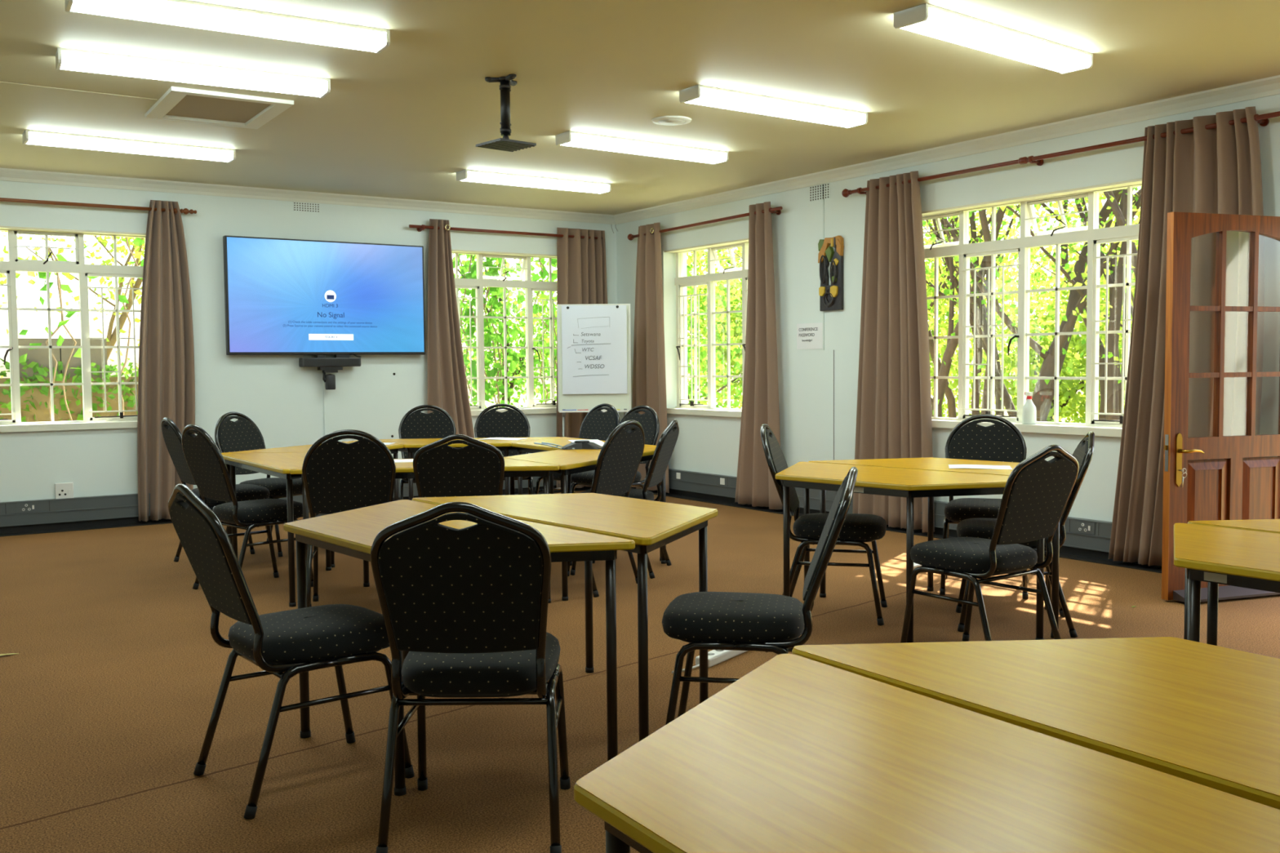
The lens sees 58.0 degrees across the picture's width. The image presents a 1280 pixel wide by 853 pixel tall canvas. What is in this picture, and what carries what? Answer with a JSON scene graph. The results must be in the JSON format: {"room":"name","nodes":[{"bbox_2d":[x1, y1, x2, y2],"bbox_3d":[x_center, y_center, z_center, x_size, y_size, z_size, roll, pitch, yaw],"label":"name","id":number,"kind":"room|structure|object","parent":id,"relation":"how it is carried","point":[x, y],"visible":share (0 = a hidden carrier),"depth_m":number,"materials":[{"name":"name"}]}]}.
{"room":"training room","nodes":[
{"label":"training room","id":0,"kind":"room"},
{"bbox_2d":[0,180,617,502],"bbox_3d":[-3.603,-0.678,9.820,8.480,2.878,0.280,-3,4,-34],"label":"wall","id":1,"kind":"structure","parent":0,"point":[283,398],"depth_m":9.81,"materials":[{"name":"paint"}]},
{"bbox_2d":[0,226,146,432],"bbox_3d":[-4.829,-0.755,8.913,2.090,1.585,0.215,-3,4,-34],"label":"window","id":2,"kind":"structure","parent":1,"relation":"in","point":[121,421],"depth_m":9.16,"materials":[{"name":"white paint"}]},
{"bbox_2d":[0,197,196,214],"bbox_3d":[-4.840,-1.704,8.699,2.855,0.060,0.127,-3,4,-34],"label":"curtain rod","id":3,"kind":"object","parent":1,"relation":"attached to","point":[185,211],"visible":0.92,"depth_m":9.01,"materials":[{"name":"brown wood"}]},
{"bbox_2d":[137,200,195,521],"bbox_3d":[-3.861,-0.534,9.363,0.460,2.590,0.121,-3,4,-36],"label":"curtain","id":4,"kind":"object","parent":3,"relation":"hanging from","point":[166,372],"visible":0.89,"depth_m":9.35,"materials":[{"name":"beige fabric"}]},
{"bbox_2d":[0,476,559,527],"bbox_3d":[-3.636,0.618,9.650,8.140,0.183,0.066,-3,4,-34],"label":"cable trunking","id":5,"kind":"object","parent":1,"relation":"attached to","point":[12,513],"visible":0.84,"depth_m":9.09,"materials":[{"name":"grey plastic"}]},
{"bbox_2d":[0,485,591,533],"bbox_3d":[-3.620,0.735,9.688,8.200,0.070,0.030,-3,4,-34],"label":"baseboard","id":6,"kind":"structure","parent":1,"relation":"attached to","point":[24,528],"depth_m":9.15,"materials":[{"name":"black wood"}]},
{"bbox_2d":[0,167,615,224],"bbox_3d":[-3.632,-1.961,9.526,8.200,0.085,0.075,-3,4,-34],"label":"trim","id":7,"kind":"structure","parent":1,"relation":"attached to","point":[6,174],"depth_m":9.91,"materials":[{"name":"paint"}]},
{"bbox_2d":[222,235,425,355],"bbox_3d":[-2.738,-1.127,10.144,1.770,0.993,0.104,-3,4,-34],"label":"television","id":8,"kind":"object","parent":1,"relation":"attached to","point":[283,296],"visible":1,"depth_m":10.06,"materials":[{"name":"blue glass"}]},
{"bbox_2d":[298,355,360,366],"bbox_3d":[-2.710,-0.586,10.143,0.556,0.120,0.093,-3,4,-34],"label":"bar","id":9,"kind":"object","parent":8,"relation":"attached to","point":[320,360],"visible":1,"depth_m":10.09,"materials":[{"name":"grey plastic"}]},
{"bbox_2d":[451,249,556,416],"bbox_3d":[-1.297,-0.914,11.316,1.610,1.585,0.287,-3,4,-34],"label":"window","id":10,"kind":"structure","parent":1,"relation":"in","point":[482,281],"depth_m":11.35,"materials":[{"name":"white paint"}]},
{"bbox_2d":[408,224,602,239],"bbox_3d":[-1.250,-1.855,11.100,2.090,0.055,0.121,-3,4,-34],"label":"curtain rod","id":11,"kind":"object","parent":1,"relation":"attached to","point":[420,228],"visible":0.87,"depth_m":10.95,"materials":[{"name":"red wood"}]},
{"bbox_2d":[427,218,474,438],"bbox_3d":[-1.734,-0.628,10.781,0.543,2.590,0.116,-3,4,-34],"label":"curtain","id":12,"kind":"object","parent":11,"relation":"hanging from","point":[447,388],"visible":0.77,"depth_m":10.70,"materials":[{"name":"beige fabric"}]},
{"bbox_2d":[556,227,607,488],"bbox_3d":[-0.572,-0.679,11.558,0.654,2.590,0.127,-3,4,-34],"label":"curtain","id":13,"kind":"object","parent":11,"relation":"hanging from","point":[581,264],"visible":0.34,"depth_m":11.49,"materials":[{"name":"beige fabric"}]},
{"bbox_2d":[0,0,1279,214],"bbox_3d":[-0.263,-1.840,4.473,8.780,0.150,12.780,-3,4,-34],"label":"ceiling","id":14,"kind":"structure","parent":0,"point":[401,121],"depth_m":6.25,"materials":[{"name":"paint"}]},
{"bbox_2d":[22,128,235,162],"bbox_3d":[-3.405,-1.877,7.751,1.300,0.068,0.174,-3,4,-34],"label":"ceiling light","id":15,"kind":"object","parent":14,"relation":"attached to","point":[29,136],"visible":1,"depth_m":7.67,"materials":[{"name":"white plastic"}]},
{"bbox_2d":[55,47,330,97],"bbox_3d":[-2.241,-1.787,5.861,1.290,0.068,0.174,-2,3,-30],"label":"ceiling light","id":16,"kind":"object","parent":14,"relation":"attached to","point":[66,59],"visible":1,"depth_m":5.79,"materials":[{"name":"white plastic"}]},
{"bbox_2d":[144,86,293,128],"bbox_3d":[-2.472,-1.856,6.752,0.660,0.022,0.800,-2,4,-33],"label":"ceiling hatch","id":17,"kind":"object","parent":14,"relation":"attached to","point":[177,104],"visible":1,"depth_m":6.73,"materials":[{"name":"paint"}]},
{"bbox_2d":[65,0,390,53],"bbox_3d":[-1.740,-1.744,4.970,1.310,0.068,0.174,-2,4,-31],"label":"ceiling light","id":18,"kind":"object","parent":14,"relation":"attached to","point":[185,13],"visible":1,"depth_m":4.93,"materials":[{"name":"white plastic"}]},
{"bbox_2d":[475,73,536,151],"bbox_3d":[-0.715,-1.675,6.132,0.230,0.372,0.230,-3,4,-42],"label":"mount","id":19,"kind":"object","parent":14,"relation":"hanging from","point":[504,144],"visible":1,"depth_m":6.11,"materials":[{"name":"black metal"}]},
{"bbox_2d":[456,168,611,194],"bbox_3d":[-0.846,-1.987,9.389,1.340,0.068,0.174,-3,4,-34],"label":"ceiling light","id":20,"kind":"object","parent":14,"relation":"attached to","point":[471,175],"visible":1,"depth_m":9.30,"materials":[{"name":"white plastic"}]},
{"bbox_2d":[555,130,728,164],"bbox_3d":[0.038,-1.919,7.972,1.350,0.068,0.174,-3,4,-36],"label":"ceiling light","id":21,"kind":"object","parent":14,"relation":"attached to","point":[574,139],"visible":1,"depth_m":7.88,"materials":[{"name":"white plastic"}]},
{"bbox_2d":[679,84,867,128],"bbox_3d":[0.805,-1.861,6.742,1.305,0.068,0.174,-3,4,-35],"label":"ceiling light","id":22,"kind":"object","parent":14,"relation":"attached to","point":[700,95],"visible":1,"depth_m":6.65,"materials":[{"name":"white plastic"}]},
{"bbox_2d":[893,3,1093,74],"bbox_3d":[1.681,-1.797,5.393,1.330,0.068,0.174,-3,4,-39],"label":"ceiling light","id":23,"kind":"object","parent":14,"relation":"attached to","point":[926,19],"visible":1,"depth_m":5.27,"materials":[{"name":"white plastic"}]},
{"bbox_2d":[0,490,1279,852],"bbox_3d":[-0.238,1.069,4.628,8.780,0.120,12.780,-3,4,-34],"label":"floor","id":24,"kind":"structure","parent":0,"point":[108,692],"depth_m":4.50,"materials":[{"name":"brown carpet"}]},
{"bbox_2d":[160,417,276,561],"bbox_3d":[-2.728,0.408,7.431,0.620,0.955,0.479,-3,4,-37],"label":"banquet chair","id":25,"kind":"object","parent":24,"relation":"on","point":[171,434],"visible":0.49,"depth_m":7.32,"materials":[{"name":"black fabric"}]},
{"bbox_2d":[181,424,313,589],"bbox_3d":[-2.232,0.451,6.532,0.479,0.955,0.620,2,4,44],"label":"banquet chair","id":26,"kind":"object","parent":24,"relation":"on","point":[205,460],"visible":0.89,"depth_m":6.38,"materials":[{"name":"black fabric"}]},
{"bbox_2d":[214,412,318,556],"bbox_3d":[-2.571,0.379,7.958,0.620,0.955,0.479,1,3,24],"label":"banquet chair","id":27,"kind":"object","parent":24,"relation":"on","point":[242,434],"visible":0.62,"depth_m":7.94,"materials":[{"name":"black fabric"}]},
{"bbox_2d":[168,484,414,819],"bbox_3d":[-1.067,0.615,3.489,0.620,0.929,0.479,-3,4,-38],"label":"banquet chair","id":28,"kind":"object","parent":24,"relation":"on","point":[285,644],"visible":0.98,"depth_m":3.37,"materials":[{"name":"black fabric"}]},
{"bbox_2d":[222,452,369,607],"bbox_3d":[-1.964,0.547,6.712,0.615,0.730,1.388,-3,4,-34],"label":"table","id":29,"kind":"object","parent":24,"relation":"on","point":[276,464],"visible":0.46,"depth_m":6.40,"materials":[{"name":"yellow wood"}]},
{"bbox_2d":[221,440,403,567],"bbox_3d":[-2.025,0.499,7.636,0.615,0.730,1.388,1,3,26],"label":"table","id":30,"kind":"object","parent":24,"relation":"on","point":[393,448],"visible":0.22,"depth_m":7.31,"materials":[{"name":"yellow wood"}]},
{"bbox_2d":[302,429,395,607],"bbox_3d":[-1.481,0.476,5.931,0.479,0.955,0.620,-1,3,-12],"label":"banquet chair","id":31,"kind":"object","parent":24,"relation":"on","point":[338,477],"visible":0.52,"depth_m":5.69,"materials":[{"name":"black fabric"}]},
{"bbox_2d":[289,457,559,606],"bbox_3d":[-1.131,0.562,6.302,1.388,0.730,0.615,-1,3,-4],"label":"table","id":32,"kind":"object","parent":24,"relation":"on","point":[513,468],"visible":0.25,"depth_m":6.03,"materials":[{"name":"yellow wood"}]},
{"bbox_2d":[398,404,456,500],"bbox_3d":[-1.643,0.318,8.938,0.479,0.955,0.620,-1,3,-11],"label":"banquet chair","id":33,"kind":"object","parent":24,"relation":"on","point":[416,424],"visible":0.46,"depth_m":9.14,"materials":[{"name":"black fabric"}]},
{"bbox_2d":[413,434,504,497],"bbox_3d":[-0.901,0.486,5.904,0.479,0.929,0.620,-1,3,-4],"label":"banquet chair","id":34,"kind":"object","parent":24,"relation":"on","point":[477,468],"visible":0.36,"depth_m":5.64,"materials":[{"name":"black fabric"}]},
{"bbox_2d":[283,499,635,795],"bbox_3d":[-0.712,0.691,3.806,0.645,0.730,1.458,-3,4,-39],"label":"table","id":35,"kind":"object","parent":24,"relation":"on","point":[353,533],"visible":0.59,"depth_m":3.56,"materials":[{"name":"yellow wood"}]},
{"bbox_2d":[379,436,559,500],"bbox_3d":[-1.254,0.465,8.152,1.388,0.730,0.615,-1,3,-4],"label":"table","id":36,"kind":"object","parent":24,"relation":"on","point":[413,445],"visible":0.33,"depth_m":7.91,"materials":[{"name":"yellow wood"}]},
{"bbox_2d":[370,502,570,852],"bbox_3d":[-0.440,0.630,3.109,0.479,0.929,0.620,0,3,0],"label":"banquet chair","id":37,"kind":"object","parent":24,"relation":"on","point":[468,606],"visible":1,"depth_m":2.90,"materials":[{"name":"black fabric"}]},
{"bbox_2d":[474,403,533,494],"bbox_3d":[-1.069,0.306,9.075,0.479,0.955,0.620,-1,3,-9],"label":"banquet chair","id":38,"kind":"object","parent":24,"relation":"on","point":[491,423],"visible":0.41,"depth_m":9.28,"materials":[{"name":"black fabric"}]},
{"bbox_2d":[412,493,717,741],"bbox_3d":[-0.200,0.662,4.258,0.645,0.730,1.458,-3,4,-40],"label":"table","id":39,"kind":"object","parent":24,"relation":"on","point":[652,525],"visible":0.59,"depth_m":4.07,"materials":[{"name":"yellow wood"}]},
{"bbox_2d":[534,403,620,494],"bbox_3d":[-0.481,0.308,8.947,0.620,0.955,0.479,-3,4,-44],"label":"banquet chair","id":40,"kind":"object","parent":24,"relation":"on","point":[598,424],"visible":0.45,"depth_m":9.07,"materials":[{"name":"black fabric"}]},
{"bbox_2d":[503,447,666,600],"bbox_3d":[-0.359,0.528,6.817,0.615,0.730,1.388,1,3,26],"label":"table","id":41,"kind":"object","parent":24,"relation":"on","point":[570,462],"visible":0.48,"depth_m":6.52,"materials":[{"name":"yellow wood"}]},
{"bbox_2d":[511,436,661,560],"bbox_3d":[-0.421,0.479,7.742,0.615,0.730,1.388,-3,4,-34],"label":"table","id":42,"kind":"object","parent":24,"relation":"on","point":[528,446],"visible":0.3,"depth_m":7.79,"materials":[{"name":"yellow wood"}]},
{"bbox_2d":[556,303,631,436],"bbox_3d":[-0.429,-0.244,11.010,0.690,1.832,0.431,-1,3,0],"label":"flip chart","id":43,"kind":"object","parent":24,"relation":"on","point":[594,345],"visible":1,"depth_m":10.85,"materials":[{"name":"paper"}]},
{"bbox_2d":[567,419,644,597],"bbox_3d":[-0.300,0.435,6.518,0.620,0.955,0.479,1,4,31],"label":"banquet chair","id":44,"kind":"object","parent":24,"relation":"on","point":[620,457],"visible":0.52,"depth_m":6.36,"materials":[{"name":"black fabric"}]},
{"bbox_2d":[570,404,659,493],"bbox_3d":[-0.183,0.330,8.485,0.620,0.955,0.479,-3,4,-44],"label":"banquet chair","id":45,"kind":"object","parent":24,"relation":"on","point":[649,420],"visible":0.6,"depth_m":8.50,"materials":[{"name":"black fabric"}]},
{"bbox_2d":[569,419,679,578],"bbox_3d":[-0.074,0.419,7.020,0.620,0.929,0.479,0,3,14],"label":"banquet chair","id":46,"kind":"object","parent":24,"relation":"on","point":[666,443],"visible":0.53,"depth_m":6.89,"materials":[{"name":"black fabric"}]},
{"bbox_2d":[662,466,857,724],"bbox_3d":[0.387,0.591,3.710,0.620,0.929,0.479,0,3,9],"label":"banquet chair","id":47,"kind":"object","parent":24,"relation":"on","point":[705,620],"visible":0.94,"depth_m":3.54,"materials":[{"name":"black fabric"}]},
{"bbox_2d":[760,423,887,625],"bbox_3d":[0.916,0.464,5.765,0.620,0.955,0.479,0,3,14],"label":"banquet chair","id":48,"kind":"object","parent":24,"relation":"on","point":[857,529],"visible":0.86,"depth_m":5.61,"materials":[{"name":"black fabric"}]},
{"bbox_2d":[775,462,1044,642],"bbox_3d":[1.131,0.589,5.423,0.645,0.730,1.458,-3,4,-43],"label":"table","id":49,"kind":"object","parent":24,"relation":"on","point":[911,484],"visible":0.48,"depth_m":5.16,"materials":[{"name":"yellow wood"}]},
{"bbox_2d":[573,653,1279,852],"bbox_3d":[0.389,0.813,1.318,0.645,0.730,1.458,-2,4,-32],"label":"table","id":50,"kind":"object","parent":24,"relation":"on","point":[796,754],"visible":1,"depth_m":1.42,"materials":[{"name":"yellow wood"}]},
{"bbox_2d":[808,457,1059,638],"bbox_3d":[1.627,0.560,5.880,0.645,0.730,1.458,-3,4,-43],"label":"table","id":51,"kind":"object","parent":24,"relation":"on","point":[932,464],"visible":0.48,"depth_m":5.92,"materials":[{"name":"yellow wood"}]},
{"bbox_2d":[939,413,1028,599],"bbox_3d":[1.916,0.421,6.408,0.479,0.955,0.620,0,3,17],"label":"banquet chair","id":52,"kind":"object","parent":24,"relation":"on","point":[997,442],"visible":0.63,"depth_m":6.58,"materials":[{"name":"black fabric"}]},
{"bbox_2d":[900,444,1079,643],"bbox_3d":[1.455,0.524,4.797,0.479,0.929,0.620,-3,4,-36],"label":"banquet chair","id":53,"kind":"object","parent":24,"relation":"on","point":[1037,492],"visible":0.95,"depth_m":4.66,"materials":[{"name":"black fabric"}]},
{"bbox_2d":[955,431,1094,637],"bbox_3d":[1.823,0.484,5.481,0.620,0.929,0.479,0,3,14],"label":"banquet chair","id":54,"kind":"object","parent":24,"relation":"on","point":[984,528],"visible":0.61,"depth_m":5.32,"materials":[{"name":"black fabric"}]},
{"bbox_2d":[791,636,1279,809],"bbox_3d":[0.944,0.787,1.710,0.645,0.730,1.458,-2,4,-33],"label":"table","id":55,"kind":"object","parent":24,"relation":"on","point":[1208,715],"visible":0.75,"depth_m":1.82,"materials":[{"name":"yellow wood"}]},
{"bbox_2d":[1173,523,1279,642],"bbox_3d":[1.893,0.713,2.951,0.645,0.730,1.458,-3,4,-35],"label":"table","id":56,"kind":"object","parent":24,"relation":"on","point":[1243,558],"visible":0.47,"depth_m":3.06,"materials":[{"name":"yellow wood"}]},
{"bbox_2d":[1187,519,1279,645],"bbox_3d":[2.449,0.687,3.342,0.645,0.730,1.458,-3,4,-35],"label":"table","id":57,"kind":"object","parent":24,"relation":"on","point":[1271,526],"visible":0.3,"depth_m":3.70,"materials":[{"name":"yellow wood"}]},
{"bbox_2d":[616,93,1279,521],"bbox_3d":[3.275,-0.585,6.916,0.280,2.878,12.200,-3,4,-34],"label":"wall","id":58,"kind":"structure","parent":0,"point":[707,444],"depth_m":9.17,"materials":[{"name":"paint"}]},
{"bbox_2d":[627,206,782,240],"bbox_3d":[0.558,-1.838,10.529,0.135,0.074,2.300,-3,4,-34],"label":"curtain rod","id":59,"kind":"object","parent":58,"relation":"attached to","point":[630,237],"visible":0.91,"depth_m":10.34,"materials":[{"name":"red wood"}]},
{"bbox_2d":[631,222,669,493],"bbox_3d":[0.087,-0.668,11.242,0.114,2.590,0.667,-3,4,-34],"label":"curtain","id":60,"kind":"object","parent":59,"relation":"hanging from","point":[649,378],"visible":0.83,"depth_m":11.18,"materials":[{"name":"beige fabric"}]},
{"bbox_2d":[734,201,782,509],"bbox_3d":[0.992,-0.605,9.895,0.130,2.590,0.660,-3,4,-34],"label":"curtain","id":61,"kind":"object","parent":59,"relation":"hanging from","point":[755,485],"visible":0.94,"depth_m":9.82,"materials":[{"name":"beige fabric"}]},
{"bbox_2d":[663,238,748,417],"bbox_3d":[0.778,-0.893,10.577,0.287,1.585,1.620,-3,4,-34],"label":"window","id":62,"kind":"structure","parent":58,"relation":"in","point":[709,279],"depth_m":10.81,"materials":[{"name":"white paint"}]},
{"bbox_2d":[796,322,822,349],"bbox_3d":[1.392,-0.741,9.465,0.005,0.212,0.310,-3,4,-34],"label":"paper sign","id":63,"kind":"object","parent":58,"relation":"attached to","point":[809,335],"visible":1,"depth_m":9.46,"materials":[{"name":"white paper"}]},
{"bbox_2d":[817,235,844,311],"bbox_3d":[1.521,-1.220,9.204,0.049,0.584,0.279,-3,4,-34],"label":"carved plaque","id":64,"kind":"object","parent":58,"relation":"attached to","point":[831,297],"visible":1,"depth_m":9.18,"materials":[{"name":"brown wood"}]},
{"bbox_2d":[631,487,1161,573],"bbox_3d":[1.665,0.718,9.133,0.030,0.070,6.770,-3,4,-34],"label":"baseboard","id":65,"kind":"structure","parent":58,"relation":"attached to","point":[1063,549],"depth_m":8.36,"materials":[{"name":"black wood"}]},
{"bbox_2d":[668,468,1140,552],"bbox_3d":[1.602,0.597,9.187,0.066,0.183,6.540,-3,4,-34],"label":"cable trunking","id":66,"kind":"object","parent":58,"relation":"attached to","point":[1081,533],"visible":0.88,"depth_m":9.25,"materials":[{"name":"grey plastic"}]},
{"bbox_2d":[613,75,1279,224],"bbox_3d":[3.116,-1.873,6.749,0.075,0.085,12.200,-3,4,-34],"label":"trim","id":67,"kind":"structure","parent":58,"relation":"attached to","point":[1267,86],"depth_m":7.80,"materials":[{"name":"paint"}]},
{"bbox_2d":[921,177,1142,437],"bbox_3d":[2.594,-0.765,7.867,0.287,1.585,2.170,-3,4,-34],"label":"window","id":68,"kind":"structure","parent":58,"relation":"in","point":[1091,233],"depth_m":7.84,"materials":[{"name":"white paint"}]},
{"bbox_2d":[841,111,1279,197],"bbox_3d":[2.567,-1.740,7.528,0.135,0.068,3.465,-3,4,-34],"label":"curtain rod","id":69,"kind":"object","parent":58,"relation":"attached to","point":[1263,119],"visible":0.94,"depth_m":7.34,"materials":[{"name":"red wood"}]},
{"bbox_2d":[852,170,934,533],"bbox_3d":[1.870,-0.553,8.593,0.126,2.610,0.824,-3,4,-34],"label":"curtain","id":70,"kind":"object","parent":69,"relation":"hanging from","point":[894,410],"visible":0.8,"depth_m":8.53,"materials":[{"name":"beige fabric"}]},
{"bbox_2d":[1108,106,1264,565],"bbox_3d":[3.151,-0.463,6.683,0.135,2.610,0.925,-2,4,-33],"label":"curtain","id":71,"kind":"object","parent":69,"relation":"hanging from","point":[1214,171],"visible":0.66,"depth_m":6.64,"materials":[{"name":"beige fabric"}]},
{"bbox_2d":[1161,211,1279,602],"bbox_3d":[3.138,-0.107,6.064,0.912,1.993,0.209,-2,3,-19],"label":"door","id":72,"kind":"structure","parent":58,"relation":"in","point":[1234,486],"depth_m":6.01,"materials":[{"name":"red wood"}]},
{"label":"outside","id":73,"kind":"structure","parent":0,"visible":0},
{"bbox_2d":[469,391,1124,422],"bbox_3d":[-5.782,0.437,20.290,60.000,0.180,60.000,-3,4,-34],"label":"ground","id":74,"kind":"structure","parent":73,"point":[521,401],"depth_m":43.34,"materials":[{"name":"green plant"}]},
{"bbox_2d":[0,337,138,422],"bbox_3d":[-6.829,0.219,10.601,6.625,2.061,0.708,-3,4,-34],"label":"wall","id":75,"kind":"structure","parent":74,"relation":"on","point":[33,364],"depth_m":11.26,"materials":[{"name":"stone"}]},
{"bbox_2d":[0,231,144,377],"bbox_3d":[-5.890,-2.219,13.283,4.140,5.894,4.617,1,3,27],"label":"tree","id":76,"kind":"object","parent":74,"relation":"on","point":[112,337],"visible":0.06,"depth_m":13.33,"materials":[{"name":"green plant"}]},
{"bbox_2d":[18,235,144,421],"bbox_3d":[-4.848,-0.864,10.617,1.540,3.433,0.519,-3,4,-34],"label":"climbing vine","id":77,"kind":"object","parent":74,"relation":"on","point":[138,242],"visible":0.31,"depth_m":10.42,"materials":[{"name":"green plant"}]},
{"bbox_2d":[457,253,522,407],"bbox_3d":[-1.858,-0.775,11.759,1.619,3.082,0.650,-3,4,-34],"label":"climbing vine","id":78,"kind":"object","parent":74,"relation":"on","point":[493,300],"visible":0.27,"depth_m":11.89,"materials":[{"name":"green plant"}]},
{"bbox_2d":[452,253,556,408],"bbox_3d":[-2.199,-1.725,19.273,5.665,4.669,4.737,0,3,17],"label":"tree","id":79,"kind":"object","parent":74,"relation":"on","point":[522,363],"visible":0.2,"depth_m":19.00,"materials":[{"name":"green plant"}]},
{"bbox_2d":[452,253,556,407],"bbox_3d":[-1.349,-0.940,12.416,1.974,3.334,0.875,-3,4,-34],"label":"climbing vine","id":80,"kind":"object","parent":74,"relation":"on","point":[543,273],"visible":0.26,"depth_m":12.29,"materials":[{"name":"green plant"}]},
{"bbox_2d":[464,246,742,408],"bbox_3d":[-0.376,-1.780,15.480,4.354,4.965,4.329,2,4,34],"label":"bush","id":81,"kind":"object","parent":74,"relation":"on","point":[721,286],"visible":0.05,"depth_m":15.33,"materials":[{"name":"green plant"}]},
{"bbox_2d":[500,249,742,408],"bbox_3d":[0.462,-0.926,13.971,5.111,3.464,3.894,-3,4,-34],"label":"bush","id":82,"kind":"object","parent":74,"relation":"on","point":[704,391],"visible":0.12,"depth_m":13.92,"materials":[{"name":"green plant"}]},
{"bbox_2d":[686,246,742,408],"bbox_3d":[2.104,-1.525,19.855,5.565,5.086,6.027,-1,3,-18],"label":"bush","id":83,"kind":"object","parent":74,"relation":"on","point":[737,284],"visible":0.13,"depth_m":19.05,"materials":[{"name":"green plant"}]},
{"bbox_2d":[723,196,1111,417],"bbox_3d":[2.557,-1.637,11.095,4.335,4.805,4.069,-1,3,-5],"label":"tree","id":84,"kind":"object","parent":74,"relation":"on","point":[952,344],"visible":0.07,"depth_m":10.91,"materials":[{"name":"green plant"}]},
{"bbox_2d":[923,204,1065,417],"bbox_3d":[4.430,-1.716,18.384,6.190,5.417,5.553,-2,3,-26],"label":"bush","id":85,"kind":"object","parent":74,"relation":"on","point":[945,301],"visible":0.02,"depth_m":17.73,"materials":[{"name":"green plant"}]},
{"bbox_2d":[924,208,1076,414],"bbox_3d":[3.055,-2.112,10.126,2.965,5.839,3.689,-3,4,-34],"label":"tree","id":86,"kind":"object","parent":74,"relation":"on","point":[983,216],"visible":0.09,"depth_m":10.53,"materials":[{"name":"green plant"}]},
{"bbox_2d":[924,208,1077,418],"bbox_3d":[3.037,-1.654,12.000,4.851,4.760,4.071,-3,4,-34],"label":"tree","id":87,"kind":"object","parent":74,"relation":"on","point":[1008,403],"visible":0.11,"depth_m":11.60,"materials":[{"name":"green plant"}]},
{"bbox_2d":[922,201,1086,414],"bbox_3d":[2.734,-1.639,11.070,3.546,4.808,3.632,0,3,14],"label":"tree","id":88,"kind":"object","parent":74,"relation":"on","point":[979,353],"visible":0.07,"depth_m":11.07,"materials":[{"name":"green plant"}]},
{"bbox_2d":[923,194,1102,415],"bbox_3d":[5.439,-2.620,15.010,5.348,6.304,3.396,-1,3,-17],"label":"tree","id":89,"kind":"object","parent":74,"relation":"on","point":[997,402],"visible":0.09,"depth_m":14.06,"materials":[{"name":"green plant"}]},
{"bbox_2d":[922,186,1142,421],"bbox_3d":[4.017,-1.965,10.452,5.518,5.515,3.448,0,3,3],"label":"tree","id":90,"kind":"object","parent":74,"relation":"on","point":[1040,394],"visible":0.18,"depth_m":10.38,"materials":[{"name":"green plant"}]},
{"bbox_2d":[928,186,1138,423],"bbox_3d":[6.139,-1.198,15.740,5.497,5.082,6.082,-2,3,-26],"label":"tree","id":91,"kind":"object","parent":74,"relation":"on","point":[1071,400],"visible":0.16,"depth_m":15.54,"materials":[{"name":"green plant"}]},
{"bbox_2d":[938,187,1137,420],"bbox_3d":[4.120,-2.504,10.861,3.604,6.528,4.269,-1,3,-11],"label":"tree","id":92,"kind":"object","parent":74,"relation":"on","point":[1113,260],"visible":0.06,"depth_m":10.35,"materials":[{"name":"green plant"}]},
{"bbox_2d":[950,188,1139,367],"bbox_3d":[3.928,-2.718,10.307,3.340,7.033,4.634,1,3,23],"label":"tree","id":93,"kind":"object","parent":74,"relation":"on","point":[1108,195],"visible":0.09,"depth_m":9.79,"materials":[{"name":"green plant"}]},
{"bbox_2d":[954,189,1139,420],"bbox_3d":[4.751,-2.194,11.570,5.801,5.825,3.172,1,4,32],"label":"tree","id":94,"kind":"object","parent":74,"relation":"on","point":[1101,348],"visible":0.02,"depth_m":11.94,"materials":[{"name":"green plant"}]},
{"bbox_2d":[969,186,1137,420],"bbox_3d":[4.460,-2.514,9.872,2.912,6.643,4.869,-3,4,-34],"label":"tree","id":95,"kind":"object","parent":74,"relation":"on","point":[1114,322],"visible":0.05,"depth_m":9.91,"materials":[{"name":"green plant"}]},
{"bbox_2d":[982,191,1140,413],"bbox_3d":[6.794,-1.278,13.384,5.387,5.646,5.538,2,4,39],"label":"bush","id":96,"kind":"object","parent":74,"relation":"on","point":[1078,327],"visible":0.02,"depth_m":13.65,"materials":[{"name":"green plant"}]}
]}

